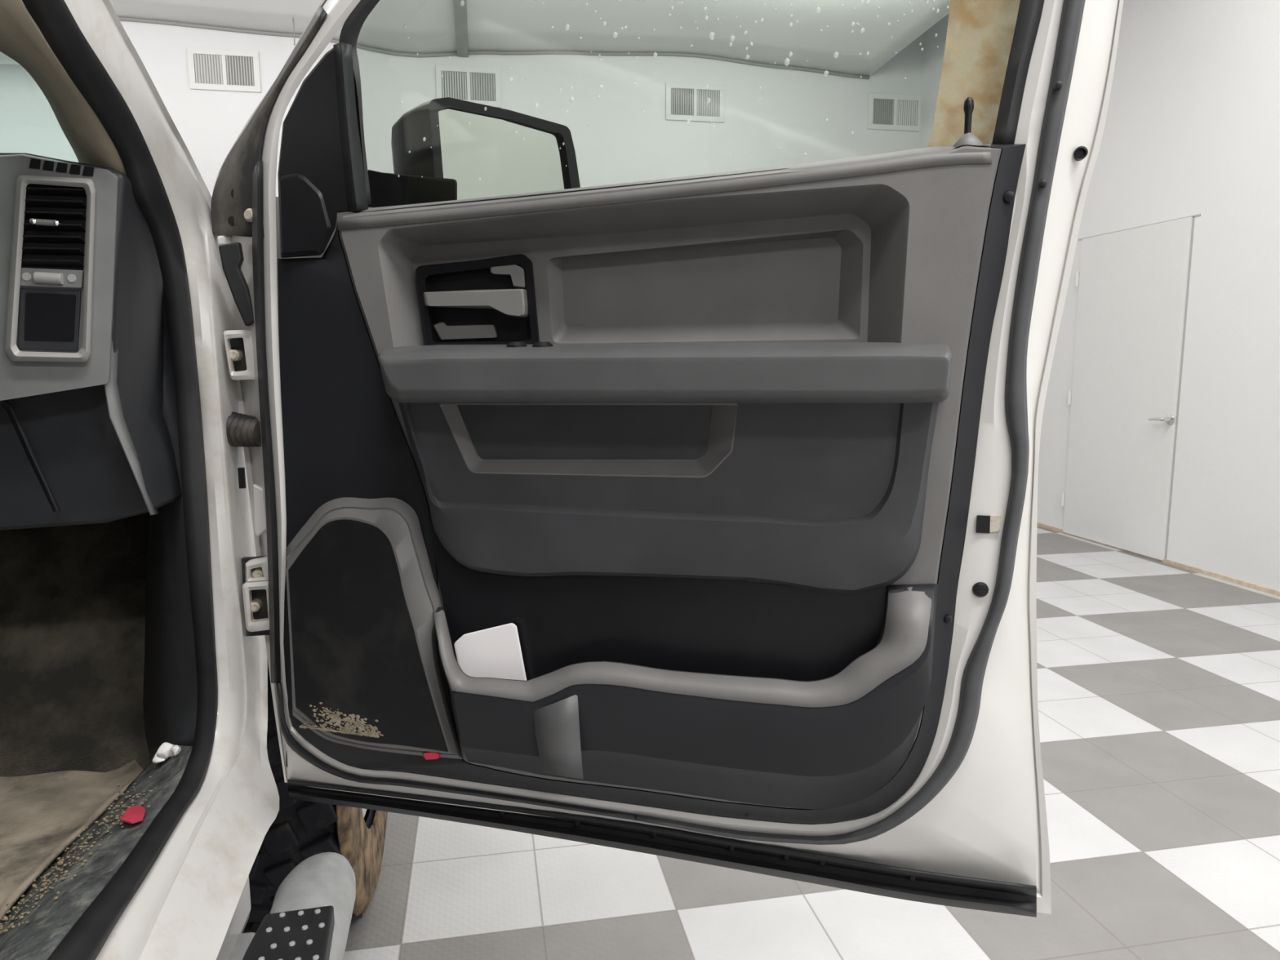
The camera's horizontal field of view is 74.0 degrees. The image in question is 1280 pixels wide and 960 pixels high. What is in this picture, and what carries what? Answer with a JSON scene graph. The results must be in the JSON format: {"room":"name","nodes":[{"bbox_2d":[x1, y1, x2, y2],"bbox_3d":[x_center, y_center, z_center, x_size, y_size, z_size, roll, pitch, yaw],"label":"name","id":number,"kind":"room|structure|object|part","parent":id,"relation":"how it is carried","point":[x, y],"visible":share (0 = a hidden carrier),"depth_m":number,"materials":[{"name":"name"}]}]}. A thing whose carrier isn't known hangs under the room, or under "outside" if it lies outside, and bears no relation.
{"room":"car showroom","nodes":[
{"label":"car showroom","id":0,"kind":"room"},
{"bbox_2d":[0,21,922,197],"bbox_3d":[-1.967,-2.130,7.356,9.724,4.700,0.120,-2,8,-10],"label":"wall","id":1,"kind":"structure","parent":0,"point":[612,108],"depth_m":7.44,"materials":[{"name":"white paint"}]},
{"bbox_2d":[186,47,261,93],"bbox_3d":[-3.355,-3.309,6.860,0.538,0.315,0.020,-2,8,-10],"label":"air vent","id":2,"kind":"object","parent":1,"relation":"in","point":[209,68],"visible":1,"depth_m":6.86,"materials":[{"name":"white metal"}]},
{"bbox_2d":[453,0,468,57],"bbox_3d":[-0.290,-2.727,0.766,0.094,0.076,13.130,-2,8,-10],"label":"trim","id":3,"kind":"structure","parent":1,"relation":"attached to","point":[460,6],"depth_m":6.58,"materials":[{"name":"grey metal"}]},
{"bbox_2d":[435,64,501,107],"bbox_3d":[-1.454,-3.342,7.214,0.538,0.315,0.020,-2,8,-10],"label":"air vent","id":4,"kind":"object","parent":1,"relation":"in","point":[460,82],"visible":0.9,"depth_m":7.21,"materials":[{"name":"white metal"}]},
{"bbox_2d":[117,16,869,79],"bbox_3d":[-2.217,-3.616,7.024,8.800,0.184,0.018,-2,8,-10],"label":"trim","id":5,"kind":"structure","parent":1,"relation":"attached to","point":[121,19],"depth_m":7.22,"materials":[{"name":"grey metal"}]},
{"bbox_2d":[665,82,724,122],"bbox_3d":[0.493,-3.365,7.577,0.538,0.315,0.020,-2,8,-10],"label":"air vent","id":6,"kind":"object","parent":1,"relation":"in","point":[682,103],"visible":1,"depth_m":7.58,"materials":[{"name":"white metal"}]},
{"bbox_2d":[867,93,920,131],"bbox_3d":[2.380,-3.428,7.924,0.538,0.315,0.020,-2,8,-10],"label":"air vent","id":7,"kind":"object","parent":1,"relation":"in","point":[903,113],"visible":1,"depth_m":7.92,"materials":[{"name":"white metal"}]},
{"bbox_2d":[21,0,951,75],"bbox_3d":[-1.005,-2.766,0.586,8.801,0.208,13.252,-2,8,-10],"label":"ceiling","id":8,"kind":"structure","parent":0,"point":[851,37],"depth_m":6.69,"materials":[{"name":"white paint"}]},
{"bbox_2d":[292,18,295,45],"bbox_3d":[-2.692,-3.489,6.611,0.016,0.198,0.012,-2,8,-10],"label":"hanging cable","id":9,"kind":"object","parent":8,"relation":"hanging from","point":[292,19],"visible":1,"depth_m":6.61,"materials":[{"name":"grey plastic"}]},
{"bbox_2d":[439,403,737,477],"bbox_3d":[-0.065,-0.049,0.996,0.364,0.089,0.020,2,8,16],"label":"door pull recess","id":10,"kind":"object","parent":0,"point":[477,440],"depth_m":1.00,"materials":[{"name":"grey plastic"}]},
{"bbox_2d":[250,525,1279,959],"bbox_3d":[-0.730,1.145,1.176,9.724,0.100,13.650,-2,8,-10],"label":"floor","id":11,"kind":"structure","parent":0,"point":[1158,682],"depth_m":2.13,"materials":[{"name":"tile"}]},
{"bbox_2d":[0,0,1124,959],"bbox_3d":[-0.782,0.326,-0.267,3.027,1.930,5.980,-2,8,-10],"label":"pickup truck","id":12,"kind":"object","parent":11,"relation":"on","point":[742,465],"visible":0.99,"depth_m":1.02,"materials":[{"name":"white paint"}]},
{"bbox_3d":[-0.699,-0.240,1.012,0.069,0.023,0.010,-2,8,-10],"label":"wheel panel","id":13,"kind":"part","parent":12,"relation":"part of","materials":[{"name":"plastic"}]},
{"bbox_3d":[-0.638,-0.426,0.863,0.086,0.196,0.514,-2,8,-10],"label":"pillar trim","id":14,"kind":"part","parent":12,"relation":"part of","materials":[{"name":"beige plastic"}]},
{"bbox_2d":[0,759,143,922],"bbox_3d":[-0.974,0.500,1.200,0.414,0.032,0.622,-2,8,-10],"label":"floor mat","id":15,"kind":"object","parent":12,"relation":"on","point":[42,815],"visible":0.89,"depth_m":1.25,"materials":[{"name":"brown carpet"}]},
{"bbox_2d":[0,776,155,933],"bbox_3d":[-0.719,0.473,1.123,0.157,0.103,0.470,-2,8,-10],"label":"crumbs","id":16,"kind":"object","parent":12,"relation":"on","point":[5,917],"visible":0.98,"depth_m":1.04,"materials":[{"name":"beige food"}]},
{"bbox_2d":[120,804,146,823],"bbox_3d":[-0.641,0.425,1.079,0.029,0.002,0.045,-2,8,-10],"label":"scrap","id":17,"kind":"object","parent":12,"relation":"on","point":[135,814],"visible":1,"depth_m":1.07,"materials":[{"name":"red paper"}]},
{"bbox_2d":[152,742,181,763],"bbox_3d":[-0.697,0.402,1.257,0.051,0.029,0.027,1,8,12],"label":"crumpled tissue","id":18,"kind":"object","parent":12,"relation":"on","point":[166,750],"visible":1,"depth_m":1.25,"materials":[{"name":"white paper"}]},
{"bbox_3d":[-0.699,0.029,1.238,0.063,0.869,0.263,-6,10,-37],"label":"kick panel","id":19,"kind":"part","parent":12,"relation":"part of","materials":[{"name":"plastic"}]},
{"bbox_3d":[-0.408,0.734,0.127,0.100,0.140,2.300,-2,8,-10],"label":"rocker panel","id":20,"kind":"part","parent":12,"relation":"part of","materials":[{"name":"white paint"}]},
{"bbox_3d":[-0.415,-0.421,1.089,0.144,0.262,0.020,2,8,16],"label":"sail panel","id":21,"kind":"part","parent":12,"relation":"part of","materials":[{"name":"black plastic"}]},
{"bbox_3d":[-0.364,-0.437,1.058,0.035,0.204,0.020,2,8,16],"label":"window pillar trim","id":22,"kind":"part","parent":12,"relation":"part of","materials":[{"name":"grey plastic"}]},
{"bbox_2d":[288,519,448,751],"bbox_3d":[-0.359,0.201,1.106,0.233,0.303,0.006,2,8,16],"label":"speaker grille","id":23,"kind":"object","parent":12,"relation":"attached to","point":[368,598],"depth_m":1.10,"materials":[{"name":"plastic"}]},
{"bbox_3d":[-0.372,0.204,1.142,0.292,0.369,0.062,2,8,16],"label":"speaker panel","id":24,"kind":"part","parent":12,"relation":"part of","materials":[{"name":"grey plastic"}]},
{"bbox_2d":[367,97,580,207],"bbox_3d":[-0.259,-0.457,1.334,0.352,0.219,0.291,-2,8,-10],"label":"mirror","id":25,"kind":"object","parent":12,"relation":"attached to","point":[447,148],"depth_m":1.25,"materials":[{"name":"black glass"}]},
{"bbox_3d":[-0.206,-0.221,1.068,0.142,0.035,0.028,2,8,16],"label":"pull handle","id":26,"kind":"part","parent":12,"relation":"part of","materials":[{"name":"grey plastic"}]},
{"bbox_2d":[453,622,526,680],"bbox_3d":[-0.189,0.232,1.073,0.102,0.111,0.006,2,8,16],"label":"folded paper","id":27,"kind":"object","parent":12,"relation":"in","point":[495,652],"visible":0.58,"depth_m":1.07,"materials":[{"name":"white paper"}]},
{"bbox_2d":[506,342,527,346],"bbox_3d":[-0.143,-0.152,0.984,0.024,0.016,0.023,-2,8,-10],"label":"switch","id":28,"kind":"object","parent":12,"relation":"attached to","point":[511,344],"depth_m":0.97,"materials":[{"name":"black plastic"}]},
{"bbox_2d":[532,342,553,346],"bbox_3d":[-0.112,-0.150,0.975,0.024,0.016,0.023,-2,8,-10],"label":"switch","id":29,"kind":"object","parent":12,"relation":"attached to","point":[536,344],"depth_m":0.97,"materials":[{"name":"black plastic"}]},
{"bbox_3d":[-0.021,-0.334,0.983,0.797,0.062,0.051,2,8,16],"label":"belt moulding","id":30,"kind":"part","parent":12,"relation":"part of","materials":[{"name":"grey plastic"}]},
{"bbox_3d":[-0.016,-0.118,0.948,0.686,0.071,0.108,2,8,16],"label":"armrest","id":31,"kind":"part","parent":12,"relation":"part of","materials":[{"name":"plastic"}]},
{"bbox_3d":[-0.001,0.017,1.042,0.784,0.758,0.077,2,8,16],"label":"trim panel","id":32,"kind":"part","parent":12,"relation":"part of","materials":[{"name":"grey plastic"}]},
{"bbox_3d":[0.338,-0.370,0.876,0.010,0.046,0.010,-2,8,-10],"label":"lock knob","id":33,"kind":"part","parent":12,"relation":"part of","materials":[{"name":"black plastic"}]},
{"bbox_3d":[0.390,0.048,0.934,0.012,0.021,0.016,2,8,16],"label":"latch plate","id":34,"kind":"part","parent":12,"relation":"part of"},
{"bbox_2d":[917,0,1279,591],"bbox_3d":[3.901,-1.373,1.701,0.120,4.700,13.250,-2,8,-10],"label":"wall","id":35,"kind":"structure","parent":0,"point":[1192,126],"depth_m":4.89,"materials":[{"name":"white paint"}]},
{"bbox_2d":[1061,213,1200,560],"bbox_3d":[3.118,-0.579,5.550,0.094,2.076,1.030,-2,8,-10],"label":"door","id":36,"kind":"structure","parent":35,"relation":"in","point":[1133,283],"depth_m":5.48,"materials":[{"name":"white paint"}]},
{"bbox_3d":[3.177,-0.372,5.185,0.065,0.066,0.149,-2,8,-10],"label":"lever handle","id":37,"kind":"part","parent":36,"relation":"part of","materials":[{"name":"silver metal"}]},
{"bbox_2d":[1036,522,1279,596],"bbox_3d":[3.849,0.945,2.011,0.012,0.024,13.250,-2,8,-10],"label":"baseboard","id":38,"kind":"structure","parent":35,"relation":"attached to","point":[1259,588],"depth_m":5.00,"materials":[{"name":"brown wood"}]}
]}

